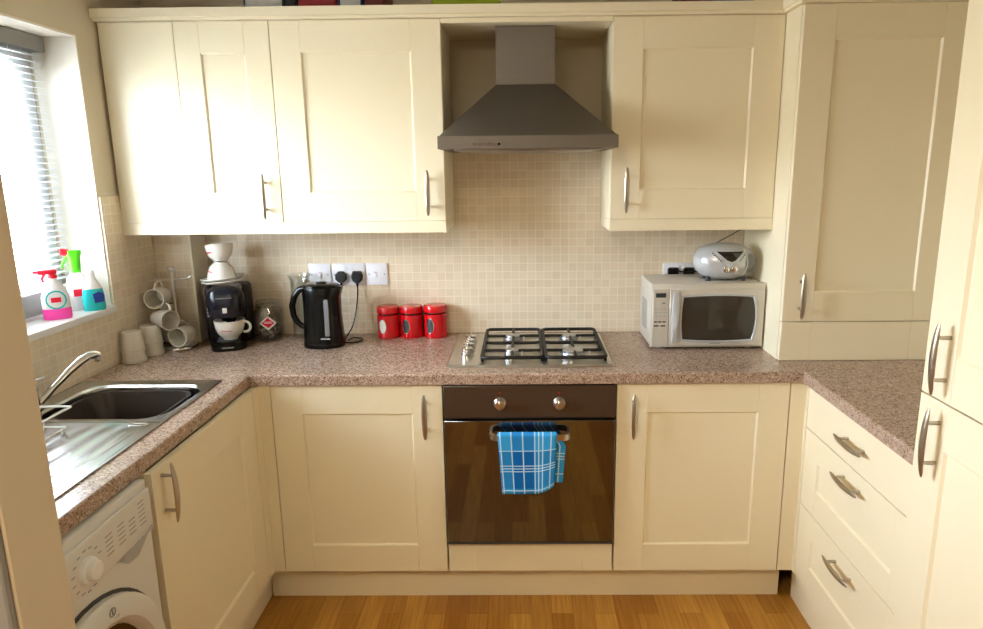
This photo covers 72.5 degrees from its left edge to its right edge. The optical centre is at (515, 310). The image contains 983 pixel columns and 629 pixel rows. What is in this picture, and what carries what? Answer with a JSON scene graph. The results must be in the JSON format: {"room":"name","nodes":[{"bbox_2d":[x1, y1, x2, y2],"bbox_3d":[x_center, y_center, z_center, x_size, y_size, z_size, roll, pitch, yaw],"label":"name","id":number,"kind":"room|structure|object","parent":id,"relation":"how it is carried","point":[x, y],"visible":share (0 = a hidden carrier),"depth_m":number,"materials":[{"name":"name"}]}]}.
{"room":"kitchen","nodes":[
{"label":"kitchen","id":0,"kind":"room"},
{"bbox_2d":[0,170,75,628],"bbox_3d":[-1.074,0.210,0.918,0.801,2.420,0.100,0,12,1],"label":"wall","id":1,"kind":"structure","parent":0,"point":[29,524],"depth_m":0.91,"materials":[{"name":"paint"}]},
{"bbox_2d":[0,534,17,628],"bbox_3d":[-1.075,0.221,0.862,0.799,2.420,0.014,0,12,1],"label":"trim","id":2,"kind":"structure","parent":1,"relation":"attached to","point":[7,612],"depth_m":0.89,"materials":[{"name":"paint"}]},
{"bbox_2d":[0,0,139,305],"bbox_3d":[-1.625,0.328,0.380,0.293,2.420,5.000,0,12,1],"label":"wall","id":3,"kind":"structure","parent":0,"point":[69,16],"depth_m":2.31,"materials":[{"name":"paint"}]},
{"bbox_2d":[0,46,62,294],"bbox_3d":[-1.661,-0.349,1.777,0.077,0.917,1.128,0,12,1],"label":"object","id":4,"kind":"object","parent":3,"relation":"in","point":[7,133],"depth_m":2.24,"materials":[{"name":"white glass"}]},
{"bbox_2d":[0,25,69,322],"bbox_3d":[-1.594,-0.344,1.770,0.056,0.915,1.113,0,12,1],"label":"blind","id":5,"kind":"object","parent":4,"relation":"attached to","point":[11,38],"visible":0.72,"depth_m":2.17,"materials":[{"name":"white plastic"}]},
{"bbox_2d":[0,12,111,304],"bbox_3d":[-1.546,-0.351,1.776,0.154,0.920,1.133,0,12,1],"label":"window frame","id":6,"kind":"structure","parent":3,"relation":"attached to","point":[61,79],"depth_m":2.30,"materials":[{"name":"paint"}]},
{"bbox_2d":[26,305,116,341],"bbox_3d":[-1.603,0.112,1.874,0.309,0.023,1.130,0,12,1],"label":"windowsill","id":7,"kind":"structure","parent":3,"relation":"attached to","point":[38,328],"depth_m":2.17,"materials":[{"name":"white paint"}]},
{"bbox_2d":[32,269,72,320],"bbox_3d":[-1.513,-0.051,2.188,0.093,0.164,0.045,-10,15,-36],"label":"spray bottle","id":8,"kind":"object","parent":7,"relation":"on","point":[55,299],"visible":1,"depth_m":2.18,"materials":[{"name":"white plastic"}]},
{"bbox_2d":[41,278,70,309],"bbox_3d":[-1.509,-0.056,2.191,0.079,0.099,0.043,-10,15,-36],"label":"label","id":9,"kind":"object","parent":8,"relation":"on","point":[54,296],"depth_m":2.18,"materials":[{"name":"white plastic"}]},
{"bbox_2d":[60,249,85,310],"bbox_3d":[-1.532,-0.108,2.328,0.076,0.218,0.043,-10,15,-36],"label":"spray bottle","id":10,"kind":"object","parent":7,"relation":"on","point":[75,282],"visible":0.8,"depth_m":2.31,"materials":[{"name":"white plastic"}]},
{"bbox_2d":[82,270,105,311],"bbox_3d":[-1.470,-0.069,2.326,0.067,0.140,0.041,-10,15,-36],"label":"soap bottle","id":11,"kind":"object","parent":7,"relation":"on","point":[93,297],"visible":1,"depth_m":2.31,"materials":[{"name":"teal plastic"}]},
{"bbox_2d":[82,288,105,311],"bbox_3d":[-1.470,-0.038,2.334,0.067,0.076,0.039,-10,15,-36],"label":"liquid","id":12,"kind":"object","parent":11,"relation":"on","point":[93,299],"depth_m":2.32,"materials":[{"name":"teal plastic"}]},
{"bbox_2d":[29,196,159,396],"bbox_3d":[-1.461,0.005,1.898,0.008,0.602,1.895,0,12,1],"label":"backsplash","id":13,"kind":"structure","parent":3,"relation":"attached to","point":[129,258],"depth_m":2.40,"materials":[{"name":"beige tile"}]},
{"bbox_2d":[188,235,202,341],"bbox_3d":[-1.296,-0.092,2.707,0.009,0.455,0.011,0,12,1],"label":"trim","id":14,"kind":"structure","parent":3,"relation":"attached to","point":[189,236],"depth_m":2.70,"materials":[{"name":"brown wood"}]},
{"bbox_2d":[139,0,744,391],"bbox_3d":[0.001,-0.215,2.883,3.500,2.420,0.150,0,12,1],"label":"wall","id":15,"kind":"structure","parent":0,"point":[578,61],"depth_m":2.65,"materials":[{"name":"paint"}]},
{"bbox_2d":[151,234,208,341],"bbox_3d":[-1.372,-0.105,2.773,0.154,0.455,0.135,0,12,1],"label":"backsplash","id":16,"kind":"structure","parent":15,"relation":"attached to","point":[168,250],"depth_m":2.70,"materials":[{"name":"beige tile"}]},
{"bbox_2d":[97,21,283,222],"bbox_3d":[-1.156,-0.692,2.534,0.598,0.698,0.351,0,12,1],"label":"upper cabinet","id":17,"kind":"object","parent":15,"relation":"attached to","point":[191,104],"visible":0.98,"depth_m":2.40,"materials":[{"name":"beige wood"}]},
{"bbox_2d":[243,0,285,6],"bbox_3d":[-0.890,-1.112,2.444,0.142,0.155,0.170,0,12,1],"label":"book","id":18,"kind":"object","parent":17,"relation":"on","point":[247,3],"visible":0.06,"depth_m":2.37,"materials":[{"name":"paper"}]},
{"bbox_2d":[122,215,454,234],"bbox_3d":[-0.852,-0.335,2.621,1.198,0.042,0.310,0,12,1],"label":"pelmet","id":19,"kind":"object","parent":15,"relation":"attached to","point":[335,226],"visible":0.9,"depth_m":2.47,"materials":[{"name":"beige wood"}]},
{"bbox_2d":[308,263,331,281],"bbox_3d":[-0.822,-0.150,2.812,0.092,0.092,0.013,0,12,1],"label":"switch plate","id":20,"kind":"object","parent":15,"relation":"attached to","point":[321,271],"visible":0.85,"depth_m":2.81,"materials":[{"name":"white plastic"}]},
{"bbox_2d":[332,263,365,284],"bbox_3d":[-0.701,-0.151,2.811,0.138,0.092,0.012,0,12,1],"label":"wall socket","id":21,"kind":"object","parent":15,"relation":"attached to","point":[348,268],"visible":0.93,"depth_m":2.80,"materials":[{"name":"white plastic"}]},
{"bbox_2d":[335,271,346,284],"bbox_3d":[-0.731,-0.130,2.802,0.048,0.064,0.022,0,12,1],"label":"plug","id":22,"kind":"object","parent":21,"relation":"attached to","point":[340,276],"visible":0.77,"depth_m":2.79,"materials":[{"name":"black plastic"}]},
{"bbox_2d":[351,271,362,286],"bbox_3d":[-0.664,-0.131,2.802,0.048,0.064,0.020,0,12,1],"label":"plug","id":23,"kind":"object","parent":21,"relation":"attached to","point":[357,276],"visible":1,"depth_m":2.79,"materials":[{"name":"black plastic"}]},
{"bbox_2d":[268,18,453,221],"bbox_3d":[-0.557,-0.696,2.527,0.599,0.698,0.351,0,12,1],"label":"upper cabinet","id":24,"kind":"object","parent":15,"relation":"attached to","point":[362,106],"visible":0.99,"depth_m":2.40,"materials":[{"name":"beige wood"}]},
{"bbox_2d":[285,0,297,5],"bbox_3d":[-0.795,-1.130,2.439,0.038,0.191,0.170,0,12,1],"label":"book","id":25,"kind":"object","parent":24,"relation":"on","point":[287,2],"visible":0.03,"depth_m":2.36,"materials":[{"name":"paper"}]},
{"bbox_2d":[298,0,337,5],"bbox_3d":[-0.701,-1.096,2.446,0.136,0.121,0.170,0,12,1],"label":"book","id":26,"kind":"object","parent":24,"relation":"on","point":[300,2],"visible":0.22,"depth_m":2.36,"materials":[{"name":"red paper"}]},
{"bbox_2d":[338,0,364,4],"bbox_3d":[-0.583,-1.111,2.441,0.084,0.150,0.170,0,12,1],"label":"book","id":27,"kind":"object","parent":24,"relation":"on","point":[340,2],"visible":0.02,"depth_m":2.36,"materials":[{"name":"paper"}]},
{"bbox_2d":[365,0,392,4],"bbox_3d":[-0.497,-1.108,2.442,0.072,0.141,0.170,0,12,1],"label":"book","id":28,"kind":"object","parent":24,"relation":"on","point":[367,2],"visible":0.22,"depth_m":2.36,"materials":[{"name":"paper"}]},
{"bbox_2d":[431,0,499,3],"bbox_3d":[-0.175,-1.079,2.446,0.240,0.076,0.172,0,12,1],"label":"box","id":29,"kind":"object","parent":24,"relation":"on","point":[432,1],"visible":0.02,"depth_m":2.36,"materials":[{"name":"green cardboard"}]},
{"bbox_2d":[88,0,968,39],"bbox_3d":[0.058,-1.040,2.381,3.050,0.055,0.488,0,12,1],"label":"crown molding","id":30,"kind":"structure","parent":24,"relation":"attached to","point":[581,19],"depth_m":2.30,"materials":[{"name":"beige wood"}]},
{"bbox_2d":[366,263,387,284],"bbox_3d":[-0.581,-0.151,2.810,0.089,0.092,0.013,0,12,1],"label":"switch plate","id":31,"kind":"object","parent":15,"relation":"attached to","point":[377,273],"visible":1,"depth_m":2.81,"materials":[{"name":"white plastic"}]},
{"bbox_2d":[205,151,743,333],"bbox_3d":[-0.176,-0.286,2.789,2.240,0.780,0.008,0,12,1],"label":"backsplash","id":32,"kind":"structure","parent":15,"relation":"attached to","point":[527,246],"depth_m":2.80,"materials":[{"name":"beige tile"}]},
{"bbox_2d":[437,25,618,153],"bbox_3d":[0.041,-0.794,2.416,0.599,0.438,0.505,0,12,1],"label":"extractor hood","id":33,"kind":"object","parent":15,"relation":"attached to","point":[525,112],"visible":1,"depth_m":2.30,"materials":[{"name":"metal"}]},
{"bbox_2d":[663,263,697,273],"bbox_3d":[0.689,-0.151,2.799,0.146,0.092,0.012,0,12,1],"label":"wall socket","id":34,"kind":"object","parent":15,"relation":"attached to","point":[681,266],"visible":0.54,"depth_m":2.79,"materials":[{"name":"white plastic"}]},
{"bbox_2d":[667,267,696,273],"bbox_3d":[0.690,-0.152,2.768,0.124,0.046,0.036,6,14,28],"label":"plug","id":35,"kind":"object","parent":34,"relation":"attached to","point":[671,270],"visible":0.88,"depth_m":2.77,"materials":[{"name":"black plastic"}]},
{"bbox_2d":[683,267,695,273],"bbox_3d":[0.755,-0.152,2.768,0.124,0.046,0.036,6,14,28],"label":"plug","id":36,"kind":"object","parent":34,"relation":"attached to","point":[685,268],"visible":0.34,"depth_m":2.77,"materials":[{"name":"black plastic"}]},
{"bbox_2d":[600,214,772,230],"bbox_3d":[0.645,-0.346,2.606,0.595,0.042,0.310,0,12,1],"label":"pelmet","id":37,"kind":"object","parent":15,"relation":"attached to","point":[676,223],"visible":0.9,"depth_m":2.45,"materials":[{"name":"beige wood"}]},
{"bbox_2d":[600,14,785,218],"bbox_3d":[0.641,-0.705,2.515,0.595,0.698,0.351,0,12,1],"label":"upper cabinet","id":38,"kind":"object","parent":15,"relation":"attached to","point":[692,102],"visible":1,"depth_m":2.38,"materials":[{"name":"beige wood"}]},
{"bbox_2d":[672,0,707,0],"bbox_3d":[0.632,-1.096,2.434,0.095,0.101,0.170,0,12,1],"label":"book","id":39,"kind":"object","parent":38,"relation":"on","point":[672,0],"visible":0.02,"depth_m":2.35,"materials":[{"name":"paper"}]},
{"bbox_2d":[708,0,742,0],"bbox_3d":[0.764,-1.107,2.430,0.150,0.121,0.170,0,12,1],"label":"book","id":40,"kind":"object","parent":38,"relation":"on","point":[708,0],"visible":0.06,"depth_m":2.35,"materials":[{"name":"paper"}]},
{"bbox_2d":[253,570,810,628],"bbox_3d":[-0.010,1.514,0.693,3.500,0.060,5.150,0,12,1],"label":"floor","id":41,"kind":"structure","parent":0,"point":[779,610],"depth_m":2.46,"materials":[{"name":"brown wood"}]},
{"bbox_2d":[61,479,165,628],"bbox_3d":[-1.158,0.897,1.429,0.578,0.866,0.597,0,12,1],"label":"washing machine","id":42,"kind":"object","parent":41,"relation":"on","point":[109,557],"visible":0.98,"depth_m":1.50,"materials":[{"name":"white metal"}]},
{"bbox_2d":[135,391,269,628],"bbox_3d":[-1.147,0.761,2.048,0.589,0.876,0.631,0,12,1],"label":"base cabinet","id":43,"kind":"object","parent":41,"relation":"on","point":[208,532],"visible":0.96,"depth_m":1.98,"materials":[{"name":"beige wood"}]},
{"bbox_2d":[247,386,285,578],"bbox_3d":[-0.878,0.616,2.375,0.058,0.716,0.068,0,12,1],"label":"post","id":44,"kind":"object","parent":43,"relation":"attached to","point":[261,395],"visible":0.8,"depth_m":2.38,"materials":[{"name":"beige wood"}]},
{"bbox_2d":[240,577,273,628],"bbox_3d":[-0.946,1.091,2.237,0.018,0.149,0.870,0,12,1],"label":"plinth","id":45,"kind":"object","parent":41,"relation":"on","point":[255,613],"visible":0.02,"depth_m":2.44,"materials":[{"name":"beige wood"}]},
{"bbox_2d":[270,385,448,570],"bbox_3d":[-0.546,0.632,2.653,0.596,0.868,0.589,0,12,1],"label":"base cabinet","id":46,"kind":"object","parent":41,"relation":"on","point":[361,468],"visible":0.9,"depth_m":2.39,"materials":[{"name":"beige wood"}]},
{"bbox_2d":[50,331,924,537],"bbox_3d":[0.064,0.307,1.948,3.050,0.038,1.892,0,12,1],"label":"countertop","id":47,"kind":"structure","parent":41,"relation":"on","point":[883,397],"depth_m":2.29,"materials":[{"name":"stone"}]},
{"bbox_2d":[35,350,100,410],"bbox_3d":[-1.375,0.211,2.029,0.052,0.135,0.236,5,13,24],"label":"mixer tap","id":48,"kind":"object","parent":47,"relation":"on","point":[82,359],"visible":0.52,"depth_m":2.02,"materials":[{"name":"silver metal"}]},
{"bbox_2d":[36,384,43,410],"bbox_3d":[-1.413,0.253,1.952,0.052,0.084,0.052,0,12,1],"label":"tap","id":49,"kind":"object","parent":48,"relation":"on","point":[41,399],"depth_m":1.96,"materials":[{"name":"silver metal"}]},
{"bbox_2d":[40,380,222,499],"bbox_3d":[-1.212,0.396,1.844,0.463,0.154,0.837,0,12,1],"label":"sink","id":50,"kind":"object","parent":47,"relation":"in","point":[85,446],"visible":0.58,"depth_m":1.81,"materials":[{"name":"metal"}]},
{"bbox_2d":[39,405,71,439],"bbox_3d":[-1.278,0.324,1.654,0.170,0.068,0.326,0,12,1],"label":"dish rack","id":51,"kind":"object","parent":50,"relation":"on","point":[67,407],"visible":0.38,"depth_m":1.79,"materials":[{"name":"white metal"}]},
{"bbox_2d":[50,390,190,419],"bbox_3d":[-1.198,0.357,2.062,0.332,0.140,0.268,0,12,1],"label":"bowl","id":52,"kind":"object","parent":50,"relation":"in","point":[116,404],"visible":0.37,"depth_m":2.17,"materials":[{"name":"silver metal"}]},
{"bbox_2d":[121,351,147,363],"bbox_3d":[-1.413,0.153,2.475,0.085,0.074,0.085,0,12,1],"label":"beaker","id":53,"kind":"object","parent":47,"relation":"on","point":[134,358],"visible":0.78,"depth_m":2.45,"materials":[{"name":"beige ceramic"}]},
{"bbox_2d":[120,329,145,353],"bbox_3d":[-1.413,0.114,2.467,0.085,0.074,0.085,0,12,1],"label":"beaker","id":54,"kind":"object","parent":53,"relation":"on","point":[131,341],"visible":1,"depth_m":2.44,"materials":[{"name":"beige ceramic"}]},
{"bbox_2d":[145,343,164,355],"bbox_3d":[-1.402,0.131,2.580,0.085,0.074,0.085,0,12,1],"label":"beaker","id":55,"kind":"object","parent":47,"relation":"on","point":[154,350],"visible":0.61,"depth_m":2.55,"materials":[{"name":"beige ceramic"}]},
{"bbox_2d":[139,323,163,345],"bbox_3d":[-1.403,0.092,2.572,0.085,0.074,0.085,0,12,1],"label":"beaker","id":56,"kind":"object","parent":55,"relation":"on","point":[152,334],"visible":0.8,"depth_m":2.54,"materials":[{"name":"beige ceramic"}]},
{"bbox_2d":[151,266,198,350],"bbox_3d":[-1.342,-0.012,2.640,0.138,0.328,0.139,0,12,1],"label":"mug tree","id":57,"kind":"object","parent":47,"relation":"on","point":[167,347],"visible":0.77,"depth_m":2.62,"materials":[{"name":"silver metal"}]},
{"bbox_2d":[143,281,171,308],"bbox_3d":[-1.385,-0.063,2.599,0.078,0.105,0.085,0,12,1],"label":"mug","id":58,"kind":"object","parent":57,"relation":"hanging from","point":[153,298],"visible":0.98,"depth_m":2.59,"materials":[{"name":"beige ceramic"}]},
{"bbox_2d":[150,303,179,330],"bbox_3d":[-1.357,0.025,2.581,0.083,0.101,0.078,6,14,29],"label":"mug","id":59,"kind":"object","parent":57,"relation":"hanging from","point":[164,319],"visible":0.97,"depth_m":2.58,"materials":[{"name":"beige ceramic"}]},
{"bbox_2d":[161,329,168,340],"bbox_3d":[-1.409,0.071,2.708,0.078,0.098,0.094,-2,12,-8],"label":"mug","id":60,"kind":"object","parent":57,"relation":"hanging from","point":[164,332],"visible":0.18,"depth_m":2.67,"materials":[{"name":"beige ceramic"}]},
{"bbox_2d":[168,319,196,346],"bbox_3d":[-1.305,0.086,2.627,0.078,0.103,0.082,1,12,7],"label":"mug","id":61,"kind":"object","parent":57,"relation":"hanging from","point":[180,336],"visible":0.98,"depth_m":2.62,"materials":[{"name":"beige ceramic"}]},
{"bbox_2d":[204,281,254,351],"bbox_3d":[-1.156,0.018,2.696,0.172,0.242,0.262,-4,12,-17],"label":"coffee machine","id":62,"kind":"object","parent":47,"relation":"on","point":[227,302],"visible":0.91,"depth_m":2.61,"materials":[{"name":"black plastic"}]},
{"bbox_2d":[201,276,244,284],"bbox_3d":[-1.166,-0.116,2.669,0.161,0.025,0.162,1,12,5],"label":"saucer","id":63,"kind":"object","parent":62,"relation":"on","point":[240,277],"visible":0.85,"depth_m":2.62,"materials":[{"name":"white ceramic"}]},
{"bbox_2d":[200,273,243,281],"bbox_3d":[-1.168,-0.128,2.667,0.161,0.027,0.162,-1,12,-4],"label":"saucer","id":64,"kind":"object","parent":63,"relation":"on","point":[237,274],"visible":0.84,"depth_m":2.62,"materials":[{"name":"white ceramic"}]},
{"bbox_2d":[207,261,235,280],"bbox_3d":[-1.170,-0.159,2.663,0.112,0.073,0.110,-12,16,-43],"label":"coffee cup","id":65,"kind":"object","parent":64,"relation":"on","point":[221,269],"visible":0.91,"depth_m":2.63,"materials":[{"name":"white ceramic"}]},
{"bbox_2d":[204,243,232,261],"bbox_3d":[-1.174,-0.230,2.655,0.103,0.080,0.106,8,15,34],"label":"coffee cup","id":66,"kind":"object","parent":65,"relation":"on","point":[217,252],"visible":1,"depth_m":2.62,"materials":[{"name":"white ceramic"}]},
{"bbox_2d":[211,335,247,351],"bbox_3d":[-1.139,0.130,2.669,0.132,0.033,0.156,-4,12,-17],"label":"drip tray","id":67,"kind":"object","parent":62,"relation":"on","point":[218,344],"depth_m":2.61,"materials":[{"name":"black plastic"}]},
{"bbox_2d":[213,317,251,339],"bbox_3d":[-1.130,0.074,2.655,0.118,0.077,0.118,8,15,37],"label":"coffee cup","id":68,"kind":"object","parent":62,"relation":"on","point":[227,330],"visible":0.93,"depth_m":2.62,"materials":[{"name":"white ceramic"}]},
{"bbox_2d":[254,300,284,337],"bbox_3d":[-1.026,0.037,2.778,0.111,0.168,0.118,-3,12,-13],"label":"storage jar","id":69,"kind":"object","parent":47,"relation":"on","point":[268,323],"visible":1,"depth_m":2.75,"materials":[{"name":"clear glass"}]},
{"bbox_2d":[289,281,345,349],"bbox_3d":[-0.789,0.014,2.662,0.219,0.256,0.146,0,12,1],"label":"kettle","id":70,"kind":"object","parent":47,"relation":"on","point":[323,327],"visible":1,"depth_m":2.61,"materials":[{"name":"black plastic"}]},
{"bbox_2d":[346,287,362,342],"bbox_3d":[-0.665,0.017,2.759,0.078,0.208,0.153,0,12,1],"label":"cable","id":71,"kind":"object","parent":47,"relation":"on","point":[357,287],"visible":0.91,"depth_m":2.80,"materials":[{"name":"black plastic"}]},
{"bbox_2d":[376,304,399,338],"bbox_3d":[-0.531,0.045,2.801,0.095,0.133,0.095,1,12,8],"label":"canister","id":72,"kind":"object","parent":47,"relation":"on","point":[388,317],"visible":1,"depth_m":2.77,"materials":[{"name":"red metal"}]},
{"bbox_2d":[399,304,422,338],"bbox_3d":[-0.434,0.045,2.800,0.095,0.133,0.095,1,12,8],"label":"canister","id":73,"kind":"object","parent":47,"relation":"on","point":[411,316],"visible":1,"depth_m":2.76,"materials":[{"name":"red metal"}]},
{"bbox_2d":[423,302,446,338],"bbox_3d":[-0.335,0.042,2.798,0.098,0.137,0.098,1,12,8],"label":"canister","id":74,"kind":"object","parent":47,"relation":"on","point":[435,314],"visible":1,"depth_m":2.76,"materials":[{"name":"red metal"}]},
{"bbox_2d":[446,327,613,367],"bbox_3d":[0.054,0.133,2.581,0.594,0.042,0.474,0,12,1],"label":"gas hob","id":75,"kind":"object","parent":47,"relation":"in","point":[540,349],"visible":1,"depth_m":2.49,"materials":[{"name":"silver metal"}]},
{"bbox_2d":[639,274,765,347],"bbox_3d":[0.728,0.003,2.649,0.428,0.256,0.276,0,12,1],"label":"microwave","id":76,"kind":"object","parent":47,"relation":"on","point":[677,310],"visible":0.99,"depth_m":2.53,"materials":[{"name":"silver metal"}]},
{"bbox_2d":[693,230,755,280],"bbox_3d":[0.812,-0.217,2.602,0.237,0.195,0.180,0,12,1],"label":"radio","id":77,"kind":"object","parent":76,"relation":"on","point":[721,260],"visible":0.99,"depth_m":2.54,"materials":[{"name":"silver metal"}]},
{"bbox_2d":[744,2,968,359],"bbox_3d":[1.265,-0.449,2.483,0.646,1.198,0.494,0,12,1],"label":"tall cabinet","id":78,"kind":"object","parent":47,"relation":"on","point":[847,262],"visible":0.87,"depth_m":2.28,"materials":[{"name":"beige wood"}]},
{"bbox_2d":[272,564,778,595],"bbox_3d":[0.034,1.015,2.551,1.925,0.149,0.018,0,12,1],"label":"plinth","id":79,"kind":"object","parent":41,"relation":"on","point":[539,582],"visible":0.58,"depth_m":2.55,"materials":[{"name":"beige wood"}]},
{"bbox_2d":[449,544,611,570],"bbox_3d":[0.057,0.917,2.728,0.596,0.268,0.550,0,12,1],"label":"filler panel","id":80,"kind":"object","parent":41,"relation":"on","point":[462,557],"visible":0.41,"depth_m":2.44,"materials":[{"name":"beige wood"}]},
{"bbox_2d":[443,384,615,543],"bbox_3d":[0.053,0.499,2.604,0.593,0.598,0.620,0,12,1],"label":"oven","id":81,"kind":"object","parent":80,"relation":"on","point":[579,509],"visible":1,"depth_m":2.35,"materials":[{"name":"brown glass"}]},
{"bbox_2d":[497,432,565,493],"bbox_3d":[0.056,0.522,2.296,0.233,0.219,0.044,0,12,1],"label":"tea towel","id":82,"kind":"object","parent":81,"relation":"hanging from","point":[530,462],"visible":1,"depth_m":2.28,"materials":[{"name":"blue fabric"}]},
{"bbox_2d":[611,383,790,569],"bbox_3d":[0.654,0.623,2.640,0.595,0.868,0.589,0,12,1],"label":"base cabinet","id":83,"kind":"object","parent":41,"relation":"on","point":[699,467],"visible":0.83,"depth_m":2.38,"materials":[{"name":"beige wood"}]},
{"bbox_2d":[776,383,809,572],"bbox_3d":[0.987,0.599,2.371,0.070,0.716,0.037,0,12,1],"label":"post","id":84,"kind":"object","parent":41,"relation":"attached to","point":[799,392],"visible":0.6,"depth_m":2.37,"materials":[{"name":"beige wood"}]},
{"bbox_2d":[790,572,830,628],"bbox_3d":[1.046,1.090,2.149,0.018,0.149,0.766,0,12,1],"label":"plinth","id":85,"kind":"object","parent":41,"relation":"on","point":[808,609],"visible":0.57,"depth_m":2.39,"materials":[{"name":"beige wood"}]},
{"bbox_2d":[794,388,911,628],"bbox_3d":[1.267,0.745,2.031,0.609,0.868,0.678,0,12,1],"label":"drawer unit","id":86,"kind":"object","parent":41,"relation":"on","point":[854,497],"visible":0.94,"depth_m":2.01,"materials":[{"name":"beige wood"}]},
{"bbox_2d":[893,0,982,628],"bbox_3d":[1.242,0.270,1.274,0.669,2.112,0.600,0,12,1],"label":"tall cabinet","id":87,"kind":"object","parent":41,"relation":"on","point":[940,583],"visible":1,"depth_m":1.44,"materials":[{"name":"beige wood"}]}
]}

